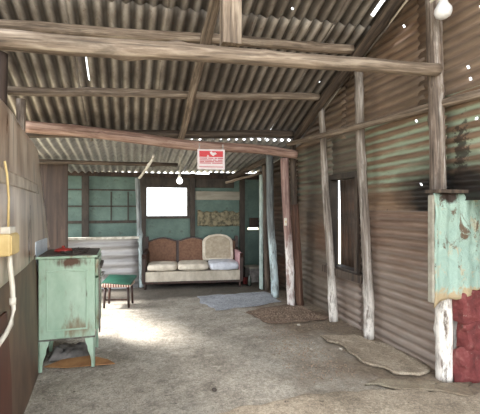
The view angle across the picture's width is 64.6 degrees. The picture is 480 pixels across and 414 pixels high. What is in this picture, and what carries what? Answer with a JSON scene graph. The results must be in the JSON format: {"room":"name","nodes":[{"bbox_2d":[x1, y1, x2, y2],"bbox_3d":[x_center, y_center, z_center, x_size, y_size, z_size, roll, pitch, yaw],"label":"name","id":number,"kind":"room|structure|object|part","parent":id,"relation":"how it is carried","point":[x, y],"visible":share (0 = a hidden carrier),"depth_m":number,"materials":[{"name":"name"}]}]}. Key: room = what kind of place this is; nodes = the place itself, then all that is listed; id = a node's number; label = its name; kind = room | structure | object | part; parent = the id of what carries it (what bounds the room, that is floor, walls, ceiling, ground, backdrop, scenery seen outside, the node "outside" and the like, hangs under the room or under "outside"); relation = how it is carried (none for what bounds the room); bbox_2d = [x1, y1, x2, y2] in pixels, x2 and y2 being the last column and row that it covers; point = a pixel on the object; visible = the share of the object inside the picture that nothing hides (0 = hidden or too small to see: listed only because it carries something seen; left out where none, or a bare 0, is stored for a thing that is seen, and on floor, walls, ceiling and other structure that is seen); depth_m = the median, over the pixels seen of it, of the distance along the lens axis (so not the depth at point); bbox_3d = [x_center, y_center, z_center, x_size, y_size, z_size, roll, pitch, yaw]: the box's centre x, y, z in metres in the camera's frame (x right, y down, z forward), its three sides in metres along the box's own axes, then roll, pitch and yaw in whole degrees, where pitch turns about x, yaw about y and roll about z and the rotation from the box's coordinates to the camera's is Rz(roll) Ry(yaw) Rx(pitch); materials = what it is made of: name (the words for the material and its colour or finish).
{"room":"shack interior","nodes":[
{"label":"shack interior","id":0,"kind":"room"},
{"bbox_2d":[0,99,48,413],"bbox_3d":[-1.740,-0.559,2.524,0.821,3.958,3.416,0,0,-16],"label":"wall","id":1,"kind":"structure","parent":0,"point":[20,154],"depth_m":2.59,"materials":[{"name":"wood"}]},
{"bbox_2d":[0,311,11,413],"bbox_3d":[-1.224,0.988,1.905,0.012,0.855,0.540,0,0,-16],"label":"skirting board","id":2,"kind":"object","parent":1,"relation":"attached to","point":[5,365],"visible":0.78,"depth_m":2.03,"materials":[{"name":"red paint"}]},
{"bbox_2d":[0,255,15,345],"bbox_3d":[-1.188,0.472,1.907,0.041,0.441,0.326,0,0,-16],"label":"conduit","id":3,"kind":"object","parent":1,"relation":"attached to","point":[12,300],"visible":0.95,"depth_m":2.03,"materials":[{"name":"white plastic"}]},
{"bbox_2d":[0,226,18,256],"bbox_3d":[-1.233,0.175,2.017,0.076,0.150,0.160,0,0,-16],"label":"outlet box","id":4,"kind":"object","parent":1,"relation":"attached to","point":[9,240],"visible":1,"depth_m":1.96,"materials":[{"name":"plastic"}]},
{"bbox_2d":[3,161,9,226],"bbox_3d":[-1.218,-0.069,1.985,0.012,0.349,0.081,0,0,-16],"label":"power cord","id":5,"kind":"object","parent":4,"relation":"attached to","point":[5,164],"visible":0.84,"depth_m":2.01,"materials":[{"name":"plastic"}]},
{"bbox_3d":[-1.199,0.193,2.027,0.006,0.095,0.140,0,0,-16],"label":"plate","id":6,"kind":"part","parent":4,"relation":"part of","materials":[{"name":"plastic"}]},
{"bbox_3d":[-1.492,0.910,2.651,0.083,1.021,3.328,0,0,-21],"label":"wall panel","id":7,"kind":"part","parent":1,"relation":"part of","materials":[{"name":"brown wood"}]},
{"bbox_3d":[-1.522,-0.070,2.604,0.079,0.981,3.265,0,0,-21],"label":"wall panel","id":8,"kind":"part","parent":1,"relation":"part of","materials":[{"name":"beige wood"}]},
{"bbox_2d":[39,164,138,288],"bbox_3d":[-2.571,0.360,6.294,1.750,2.120,0.480,0,0,-16],"label":"wall partition","id":9,"kind":"structure","parent":0,"point":[120,255],"depth_m":6.00,"materials":[{"name":"metal"}]},
{"bbox_3d":[-2.624,0.520,6.476,1.750,0.040,0.100,0,0,-16],"label":"partition rail","id":10,"kind":"part","parent":9,"relation":"part of","materials":[{"name":"white paint"}]},
{"bbox_2d":[68,171,260,276],"bbox_3d":[-1.698,0.360,7.181,4.520,2.120,0.100,0,0,-16],"label":"wall","id":11,"kind":"structure","parent":0,"point":[101,204],"depth_m":7.27,"materials":[{"name":"teal paint"}]},
{"bbox_3d":[-2.838,0.400,6.893,2.170,2.040,0.020,0,0,-16],"label":"wall panel","id":12,"kind":"part","parent":11,"relation":"part of","materials":[{"name":"teal paint"}]},
{"bbox_3d":[-1.695,-0.620,7.171,4.520,0.080,0.080,0,0,-16],"label":"plate","id":13,"kind":"part","parent":11,"relation":"part of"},
{"bbox_3d":[-1.402,0.800,7.308,0.820,1.240,0.020,0,0,-16],"label":"wall panel","id":14,"kind":"part","parent":11,"relation":"part of","materials":[{"name":"teal paint"}]},
{"bbox_2d":[146,185,189,218],"bbox_3d":[-1.399,-0.120,7.301,0.880,0.640,0.095,0,0,-16],"label":"window","id":15,"kind":"structure","parent":11,"relation":"in","point":[147,186],"depth_m":7.28,"materials":[{"name":"brown wood"}]},
{"bbox_3d":[-1.793,-0.120,7.187,0.060,0.640,0.095,0,0,-16],"label":"frame","id":16,"kind":"part","parent":15,"relation":"part of","materials":[{"name":"wood"}]},
{"bbox_3d":[-1.399,0.175,7.301,0.760,0.050,0.095,0,0,-16],"label":"frame","id":17,"kind":"part","parent":15,"relation":"part of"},
{"bbox_3d":[-1.399,-0.415,7.301,0.760,0.050,0.095,0,0,-16],"label":"frame","id":18,"kind":"part","parent":15,"relation":"part of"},
{"bbox_3d":[-1.006,-0.120,7.414,0.060,0.640,0.095,0,0,-16],"label":"frame","id":19,"kind":"part","parent":15,"relation":"part of","materials":[{"name":"wood"}]},
{"bbox_3d":[-0.426,0.400,7.589,1.210,2.040,0.020,0,0,-16],"label":"wall panel","id":20,"kind":"part","parent":11,"relation":"part of","materials":[{"name":"teal paint"}]},
{"bbox_3d":[0.309,-0.110,7.802,0.320,1.020,0.020,0,0,-16],"label":"wall panel","id":21,"kind":"part","parent":11,"relation":"part of","materials":[{"name":"teal paint"}]},
{"bbox_3d":[0.309,0.932,7.802,0.320,0.975,0.020,0,0,-16],"label":"wall panel","id":22,"kind":"part","parent":11,"relation":"part of","materials":[{"name":"teal paint"}]},
{"bbox_2d":[0,0,407,173],"bbox_3d":[-0.270,-2.172,3.335,4.337,3.155,8.296,0,0,-16],"label":"ceiling","id":23,"kind":"structure","parent":0,"point":[348,22],"depth_m":4.27,"materials":[{"name":"metal"}]},
{"bbox_2d":[39,159,177,166],"bbox_3d":[-2.155,-0.701,5.935,2.350,0.093,0.072,-1,0,-16],"label":"rear purlin","id":24,"kind":"object","parent":23,"relation":"attached to","point":[41,161],"visible":0.9,"depth_m":5.92,"materials":[{"name":"brown wood"}]},
{"bbox_2d":[177,157,182,183],"bbox_3d":[-0.980,-0.610,6.170,0.100,0.440,0.100,0,0,-16],"label":"light bulb","id":25,"kind":"object","parent":23,"relation":"hanging from","point":[179,180],"visible":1,"depth_m":6.15,"materials":[{"name":"white glass"}]},
{"bbox_3d":[-0.980,-0.445,6.170,0.100,0.110,0.100,0,0,-16],"label":"globe","id":26,"kind":"part","parent":25,"relation":"part of","materials":[{"name":"white glass"}]},
{"bbox_2d":[24,278,479,413],"bbox_3d":[-0.043,1.415,3.396,5.000,0.081,8.550,0,0,-16],"label":"floor","id":27,"kind":"structure","parent":0,"point":[168,350],"depth_m":3.33,"materials":[{"name":"concrete"}]},
{"bbox_2d":[0,51,7,104],"bbox_3d":[-1.472,0.240,2.290,0.132,2.360,0.129,0,-1,10],"label":"timber post","id":28,"kind":"object","parent":27,"relation":"on","point":[3,56],"visible":0.12,"depth_m":2.28,"materials":[{"name":"brown wood"}]},
{"bbox_2d":[0,28,442,75],"bbox_3d":[0.021,-1.060,2.668,3.325,0.242,0.145,0,0,-15],"label":"tie beam","id":29,"kind":"structure","parent":28,"relation":"on","point":[10,39],"depth_m":2.52,"materials":[{"name":"brown wood"}]},
{"bbox_2d":[220,0,241,47],"bbox_3d":[-0.066,-1.532,2.635,0.135,0.815,0.100,0,0,-16],"label":"prop","id":30,"kind":"object","parent":29,"relation":"on","point":[230,10],"visible":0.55,"depth_m":2.59,"materials":[{"name":"brown wood"}]},
{"bbox_2d":[16,98,25,131],"bbox_3d":[-2.030,0.210,3.503,0.095,2.420,0.090,1,1,34],"label":"timber post","id":31,"kind":"object","parent":27,"relation":"on","point":[20,103],"visible":0.16,"depth_m":3.47,"materials":[{"name":"wood"}]},
{"bbox_2d":[48,341,89,361],"bbox_3d":[-1.623,1.349,3.660,0.381,0.104,0.363,0,0,-16],"label":"plastic sheet","id":32,"kind":"object","parent":27,"relation":"on","point":[66,350],"visible":0.84,"depth_m":3.56,"materials":[{"name":"grey plastic"}]},
{"bbox_2d":[35,238,104,372],"bbox_3d":[-1.558,0.845,3.537,0.550,1.110,0.550,0,0,-17],"label":"stove","id":33,"kind":"object","parent":27,"relation":"on","point":[69,282],"visible":0.95,"depth_m":3.30,"materials":[{"name":"metal"}]},
{"bbox_2d":[35,238,46,268],"bbox_3d":[-1.819,0.515,3.478,0.016,0.450,0.510,0,0,-17],"label":"backsplash","id":34,"kind":"structure","parent":33,"relation":"attached to","point":[41,245],"depth_m":3.41,"materials":[{"name":"white metal"}]},
{"bbox_3d":[-1.683,1.266,3.276,0.085,0.268,0.085,0,0,-17],"label":"leg","id":35,"kind":"part","parent":33,"relation":"part of","materials":[{"name":"green metal"}]},
{"bbox_3d":[-1.808,1.266,3.682,0.085,0.268,0.085,0,0,-17],"label":"leg","id":36,"kind":"part","parent":33,"relation":"part of","materials":[{"name":"green metal"}]},
{"bbox_2d":[54,246,71,251],"bbox_3d":[-1.647,0.377,3.542,0.160,0.052,0.160,0,0,-16],"label":"lid","id":37,"kind":"object","parent":33,"relation":"on","point":[63,248],"visible":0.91,"depth_m":3.50,"materials":[{"name":"red"}]},
{"bbox_3d":[-1.496,0.800,3.287,0.330,0.520,0.009,0,0,-17],"label":"panel","id":38,"kind":"part","parent":33,"relation":"part of","materials":[{"name":"green metal"}]},
{"bbox_3d":[-1.571,1.131,3.533,0.458,0.013,0.522,0,0,-17],"label":"trim","id":39,"kind":"part","parent":33,"relation":"part of","materials":[{"name":"metal"}]},
{"bbox_3d":[-1.569,0.425,3.534,0.495,0.020,0.550,0,0,-17],"label":"plate","id":40,"kind":"part","parent":33,"relation":"part of","materials":[{"name":"metal"}]},
{"bbox_2d":[38,248,99,256],"bbox_3d":[-1.566,0.410,3.540,0.465,0.010,0.520,0,0,-17],"label":"cooktop","id":41,"kind":"object","parent":33,"relation":"in","point":[76,252],"depth_m":3.38,"materials":[{"name":"black metal"}]},
{"bbox_3d":[-1.498,0.396,3.430,0.219,0.019,0.219,0,0,10],"label":"burner","id":42,"kind":"part","parent":33,"relation":"part of","materials":[{"name":"black metal"}]},
{"bbox_3d":[-1.571,0.396,3.669,0.219,0.019,0.219,0,0,10],"label":"burner","id":43,"kind":"part","parent":33,"relation":"part of","materials":[{"name":"black metal"}]},
{"bbox_3d":[-1.334,1.266,3.383,0.085,0.268,0.085,0,0,-17],"label":"leg","id":44,"kind":"part","parent":33,"relation":"part of","materials":[{"name":"green metal"}]},
{"bbox_3d":[-1.459,1.266,3.790,0.085,0.268,0.085,0,0,-17],"label":"leg","id":45,"kind":"part","parent":33,"relation":"part of","materials":[{"name":"green metal"}]},
{"bbox_3d":[-1.341,0.850,3.604,0.028,0.460,0.450,0,0,-17],"label":"oven door","id":46,"kind":"part","parent":33,"relation":"part of","materials":[{"name":"green metal"}]},
{"bbox_3d":[-1.341,0.525,3.604,0.028,0.150,0.490,0,0,-17],"label":"control panel","id":47,"kind":"part","parent":33,"relation":"part of","materials":[{"name":"metal"}]},
{"bbox_2d":[44,355,114,367],"bbox_3d":[-1.424,1.379,3.419,0.600,0.033,0.180,0,0,-8],"label":"cardboard piece","id":48,"kind":"object","parent":27,"relation":"on","point":[82,361],"visible":0.9,"depth_m":3.40,"materials":[{"name":"brown cardboard"}]},
{"bbox_2d":[102,280,134,307],"bbox_3d":[-1.740,1.226,5.451,0.400,0.351,0.320,0,0,-4],"label":"stool","id":49,"kind":"object","parent":27,"relation":"on","point":[105,286],"visible":0.81,"depth_m":5.32,"materials":[{"name":"brown wood"}]},
{"bbox_3d":[-1.891,1.250,5.315,0.039,0.302,0.050,0,0,35],"label":"leg","id":50,"kind":"part","parent":49,"relation":"part of","materials":[{"name":"brown wood"}]},
{"bbox_3d":[-1.909,1.250,5.564,0.051,0.302,0.037,0,0,32],"label":"leg","id":51,"kind":"part","parent":49,"relation":"part of","materials":[{"name":"brown wood"}]},
{"bbox_3d":[-1.740,1.080,5.451,0.400,0.060,0.320,0,0,-4],"label":"seat","id":52,"kind":"part","parent":49,"relation":"part of","materials":[{"name":"fabric"}]},
{"bbox_2d":[102,275,136,284],"bbox_3d":[-1.726,1.028,5.455,0.411,0.094,0.327,0,0,0],"label":"cushion","id":53,"kind":"object","parent":49,"relation":"on","point":[111,279],"visible":1,"depth_m":5.41,"materials":[{"name":"fabric"}]},
{"bbox_3d":[-1.571,1.250,5.338,0.040,0.302,0.050,0,0,-39],"label":"leg","id":54,"kind":"part","parent":49,"relation":"part of","materials":[{"name":"brown wood"}]},
{"bbox_3d":[-1.589,1.250,5.587,0.051,0.302,0.037,0,0,-44],"label":"leg","id":55,"kind":"part","parent":49,"relation":"part of","materials":[{"name":"brown wood"}]},
{"bbox_2d":[135,178,143,286],"bbox_3d":[-1.797,0.445,6.773,0.152,1.953,0.104,0,0,-21],"label":"timber post","id":56,"kind":"object","parent":27,"relation":"on","point":[137,181],"visible":0.82,"depth_m":6.73,"materials":[{"name":"grey wood"}]},
{"bbox_2d":[138,154,154,178],"bbox_3d":[-1.538,-0.664,6.235,0.055,0.310,1.058,0,0,-27],"label":"brace","id":57,"kind":"object","parent":56,"relation":"attached to","point":[153,155],"visible":1,"depth_m":6.12,"materials":[{"name":"beige wood"}]},
{"bbox_2d":[142,235,242,289],"bbox_3d":[-0.865,0.970,6.980,1.750,0.860,0.789,0,0,-9],"label":"sofa","id":58,"kind":"object","parent":27,"relation":"on","point":[161,248],"visible":0.76,"depth_m":6.76,"materials":[{"name":"beige fabric"}]},
{"bbox_3d":[-1.701,0.920,6.840,0.055,0.760,0.760,0,0,-8],"label":"arm frame","id":59,"kind":"part","parent":58,"relation":"part of","materials":[{"name":"brown wood"}]},
{"bbox_2d":[147,261,176,270],"bbox_3d":[-1.384,1.032,6.797,0.520,0.138,0.540,0,0,-9],"label":"seat cushion","id":60,"kind":"object","parent":58,"relation":"on","point":[155,265],"visible":1,"depth_m":6.56,"materials":[{"name":"beige fabric"}]},
{"bbox_3d":[-1.461,0.845,7.156,0.515,0.530,0.162,0,0,-8],"label":"panel","id":61,"kind":"part","parent":58,"relation":"part of","materials":[{"name":"brown fabric"}]},
{"bbox_3d":[-1.467,0.834,7.197,0.563,0.552,0.181,0,0,-8],"label":"frame","id":62,"kind":"part","parent":58,"relation":"part of","materials":[{"name":"brown wood"}]},
{"bbox_3d":[-0.910,0.834,7.281,0.563,0.552,0.181,0,0,-8],"label":"frame","id":63,"kind":"part","parent":58,"relation":"part of","materials":[{"name":"brown wood"}]},
{"bbox_3d":[-0.904,0.845,7.239,0.515,0.530,0.162,0,0,-8],"label":"panel","id":64,"kind":"part","parent":58,"relation":"part of","materials":[{"name":"brown fabric"}]},
{"bbox_3d":[-0.861,1.295,6.951,1.690,0.040,0.650,0,0,-8],"label":"rail","id":65,"kind":"part","parent":58,"relation":"part of","materials":[{"name":"brown wood"}]},
{"bbox_2d":[178,260,208,270],"bbox_3d":[-0.850,1.030,6.862,0.545,0.142,0.570,0,0,-9],"label":"seat cushion","id":66,"kind":"object","parent":58,"relation":"on","point":[187,265],"visible":1,"depth_m":6.61,"materials":[{"name":"beige fabric"}]},
{"bbox_2d":[208,259,238,269],"bbox_3d":[-0.312,1.023,6.917,0.525,0.156,0.540,0,0,-10],"label":"seat cushion","id":67,"kind":"object","parent":58,"relation":"on","point":[214,264],"visible":0.99,"depth_m":6.68,"materials":[{"name":"white fabric"}]},
{"bbox_2d":[202,234,232,260],"bbox_3d":[-0.422,0.745,7.219,0.580,0.500,0.216,0,0,-7],"label":"cushion","id":68,"kind":"object","parent":67,"relation":"on","point":[215,246],"visible":0.87,"depth_m":7.16,"materials":[{"name":"beige fabric"}]},
{"bbox_3d":[-0.025,0.920,7.091,0.055,0.760,0.760,0,0,-8],"label":"arm frame","id":69,"kind":"part","parent":58,"relation":"part of","materials":[{"name":"brown wood"}]},
{"bbox_2d":[243,277,247,283],"bbox_3d":[0.096,1.340,7.022,0.106,0.120,0.106,0,0,-16],"label":"tin","id":70,"kind":"object","parent":27,"relation":"on","point":[245,279],"visible":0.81,"depth_m":6.98,"materials":[{"name":"red metal"}]},
{"bbox_2d":[248,273,250,285],"bbox_3d":[0.171,1.290,6.835,0.068,0.220,0.066,0,0,-16],"label":"bottle","id":71,"kind":"object","parent":27,"relation":"on","point":[249,276],"visible":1,"depth_m":6.81,"materials":[{"name":"glass"}]},
{"bbox_2d":[244,264,258,282],"bbox_3d":[0.239,1.250,7.251,0.250,0.300,0.270,0,0,-22],"label":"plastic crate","id":72,"kind":"object","parent":27,"relation":"on","point":[253,269],"visible":0.7,"depth_m":7.15,"materials":[{"name":"grey plastic"}]},
{"bbox_2d":[259,175,262,289],"bbox_3d":[0.370,0.417,6.643,0.035,1.995,0.120,0,0,-16],"label":"plank","id":73,"kind":"object","parent":27,"relation":"on","point":[260,176],"visible":0.88,"depth_m":6.61,"materials":[{"name":"wood"}]},
{"bbox_2d":[262,164,269,290],"bbox_3d":[0.457,0.330,6.474,0.130,2.181,0.135,-1,0,-16],"label":"timber post","id":74,"kind":"object","parent":27,"relation":"on","point":[266,248],"visible":0.56,"depth_m":6.43,"materials":[{"name":"wood"}]},
{"bbox_2d":[227,157,273,179],"bbox_3d":[0.151,-0.700,6.785,0.115,0.317,1.499,0,0,-28],"label":"rafter","id":75,"kind":"object","parent":74,"relation":"on","point":[261,162],"visible":0.92,"depth_m":6.72,"materials":[{"name":"brown wood"}]},
{"bbox_2d":[225,172,261,183],"bbox_3d":[0.063,-0.552,6.940,0.706,0.207,0.048,0,0,19],"label":"rail","id":76,"kind":"object","parent":75,"relation":"attached to","point":[256,173],"visible":0.97,"depth_m":6.92,"materials":[{"name":"brown wood"}]},
{"bbox_2d":[266,155,278,297],"bbox_3d":[0.507,0.290,6.003,0.218,2.265,0.145,0,0,-11],"label":"timber post","id":77,"kind":"object","parent":27,"relation":"on","point":[272,246],"visible":0.99,"depth_m":5.95,"materials":[{"name":"grey wood"}]},
{"bbox_2d":[280,158,294,305],"bbox_3d":[0.685,0.355,5.447,0.241,2.137,0.137,0,0,-23],"label":"timber post","id":78,"kind":"object","parent":27,"relation":"on","point":[284,162],"visible":0.99,"depth_m":5.40,"materials":[{"name":"wood"}]},
{"bbox_2d":[25,121,297,158],"bbox_3d":[-0.855,-0.868,4.946,3.467,0.328,0.171,0,0,-16],"label":"tie beam","id":79,"kind":"structure","parent":78,"relation":"on","point":[35,127],"depth_m":4.82,"materials":[{"name":"brown wood"}]},
{"bbox_2d":[178,0,219,138],"bbox_3d":[-0.261,-1.667,3.347,0.133,1.611,3.816,0,0,-17],"label":"rafter","id":80,"kind":"object","parent":79,"relation":"on","point":[207,32],"visible":0.85,"depth_m":3.82,"materials":[{"name":"brown wood"}]},
{"bbox_2d":[25,130,293,138],"bbox_3d":[-0.927,-0.995,5.119,3.555,0.288,0.140,0,0,-16],"label":"purlin","id":81,"kind":"structure","parent":80,"relation":"on","point":[190,134],"depth_m":5.23,"materials":[{"name":"brown wood"}]},
{"bbox_2d":[7,86,319,100],"bbox_3d":[-0.678,-1.301,4.349,3.503,0.310,0.102,0,0,-17],"label":"purlin","id":82,"kind":"structure","parent":80,"relation":"on","point":[12,90],"depth_m":4.22,"materials":[{"name":"brown wood"}]},
{"bbox_2d":[0,19,353,53],"bbox_3d":[-0.468,-1.611,3.618,3.504,0.297,0.112,0,0,-16],"label":"purlin","id":83,"kind":"structure","parent":80,"relation":"on","point":[35,26],"depth_m":3.49,"materials":[{"name":"brown wood"}]},
{"bbox_2d":[197,143,224,169],"bbox_3d":[-0.378,-0.677,4.988,0.360,0.345,0.014,0,0,-8],"label":"hanging sign","id":84,"kind":"object","parent":79,"relation":"hanging from","point":[208,159],"visible":1,"depth_m":4.99,"materials":[{"name":"metal"}]},
{"bbox_2d":[246,304,328,323],"bbox_3d":[0.581,1.392,5.049,0.949,0.017,0.825,0,0,-16],"label":"rug","id":85,"kind":"object","parent":27,"relation":"on","point":[323,317],"visible":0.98,"depth_m":4.96,"materials":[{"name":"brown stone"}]},
{"bbox_2d":[290,145,296,283],"bbox_3d":[0.833,0.240,5.658,0.212,2.364,0.112,0,0,-43],"label":"timber post","id":86,"kind":"object","parent":27,"relation":"on","point":[292,161],"visible":0.33,"depth_m":5.60,"materials":[{"name":"brown wood"}]},
{"bbox_2d":[291,204,303,305],"bbox_3d":[0.832,0.685,5.524,0.202,1.476,0.132,0,0,10],"label":"timber post","id":87,"kind":"object","parent":27,"relation":"on","point":[297,256],"visible":0.97,"depth_m":5.48,"materials":[{"name":"brown wood"}]},
{"bbox_2d":[250,305,354,383],"bbox_3d":[0.695,1.394,4.216,1.065,0.026,2.236,0,0,-14],"label":"gravel","id":88,"kind":"object","parent":27,"relation":"on","point":[291,309],"visible":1,"depth_m":4.15,"materials":[{"name":"grey gravel"}]},
{"bbox_2d":[318,108,337,321],"bbox_3d":[1.133,0.056,4.886,0.120,2.740,0.365,0,0,-19],"label":"timber post","id":89,"kind":"object","parent":27,"relation":"on","point":[332,296],"visible":0.95,"depth_m":4.84,"materials":[{"name":"grey wood"}]},
{"bbox_2d":[354,71,373,339],"bbox_3d":[1.369,-0.106,4.188,0.130,3.057,0.257,0,0,-31],"label":"timber post","id":90,"kind":"object","parent":27,"relation":"on","point":[361,160],"visible":0.93,"depth_m":4.15,"materials":[{"name":"grey wood"}]},
{"bbox_2d":[292,0,404,140],"bbox_3d":[1.365,-1.807,3.811,0.146,1.652,3.894,0,0,-16],"label":"rafter","id":91,"kind":"object","parent":90,"relation":"on","point":[390,9],"visible":0.86,"depth_m":4.05,"materials":[{"name":"brown wood"}]},
{"bbox_2d":[425,0,452,382],"bbox_3d":[1.652,-0.332,3.166,0.150,3.508,0.238,0,0,-35],"label":"timber post","id":92,"kind":"object","parent":27,"relation":"on","point":[443,323],"visible":0.68,"depth_m":3.13,"materials":[{"name":"grey wood"}]},
{"bbox_2d":[286,89,479,146],"bbox_3d":[1.316,-0.888,4.048,0.093,0.082,3.269,0,2,-22],"label":"rail","id":93,"kind":"object","parent":92,"relation":"attached to","point":[472,95],"visible":0.94,"depth_m":3.64,"materials":[{"name":"brown wood"}]},
{"bbox_2d":[429,0,452,19],"bbox_3d":[1.589,-1.596,3.021,0.132,0.212,0.196,0,0,-16],"label":"light bulb","id":94,"kind":"object","parent":92,"relation":"attached to","point":[443,10],"visible":1,"depth_m":2.95,"materials":[{"name":"white glass"}]},
{"bbox_2d":[258,0,479,368],"bbox_3d":[1.415,-0.790,4.389,0.115,4.420,7.250,0,0,-16],"label":"wall","id":95,"kind":"structure","parent":0,"point":[397,152],"depth_m":3.83,"materials":[{"name":"metal"}]},
{"bbox_2d":[322,171,362,283],"bbox_3d":[1.337,0.210,4.705,0.239,1.280,0.900,0,0,-16],"label":"window","id":96,"kind":"structure","parent":95,"relation":"in","point":[350,267],"depth_m":4.85,"materials":[{"name":"wood"}]},
{"bbox_3d":[1.230,0.190,5.007,0.120,1.100,0.060,0,0,-16],"label":"frame","id":97,"kind":"part","parent":96,"relation":"part of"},
{"bbox_3d":[1.304,0.805,4.696,0.170,0.090,0.900,0,0,-16],"label":"sill","id":98,"kind":"part","parent":96,"relation":"part of","materials":[{"name":"brown wood"}]},
{"bbox_3d":[1.313,-0.395,4.719,0.120,0.070,0.740,0,0,-16],"label":"frame","id":99,"kind":"part","parent":96,"relation":"part of","materials":[{"name":"brown wood"}]},
{"bbox_3d":[1.320,0.748,4.731,0.160,0.025,0.720,0,0,-16],"label":"sill","id":100,"kind":"part","parent":96,"relation":"part of","materials":[{"name":"wood"}]},
{"bbox_3d":[1.399,0.190,4.421,0.120,1.100,0.060,0,0,-16],"label":"frame","id":101,"kind":"part","parent":96,"relation":"part of","materials":[{"name":"brown wood"}]},
{"bbox_2d":[425,189,479,382],"bbox_3d":[2.211,0.625,2.428,1.085,1.650,1.840,0,0,-16],"label":"wall","id":102,"kind":"structure","parent":0,"point":[455,257],"depth_m":3.02,"materials":[{"name":"green metal"}]},
{"label":"outside","id":103,"kind":"structure","parent":0,"visible":0},
{"bbox_2d":[248,220,340,263],"bbox_3d":[-1.387,1.510,4.804,60.000,0.100,70.000,0,0,-16],"label":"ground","id":104,"kind":"structure","parent":103,"point":[339,221],"depth_m":18.81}
]}

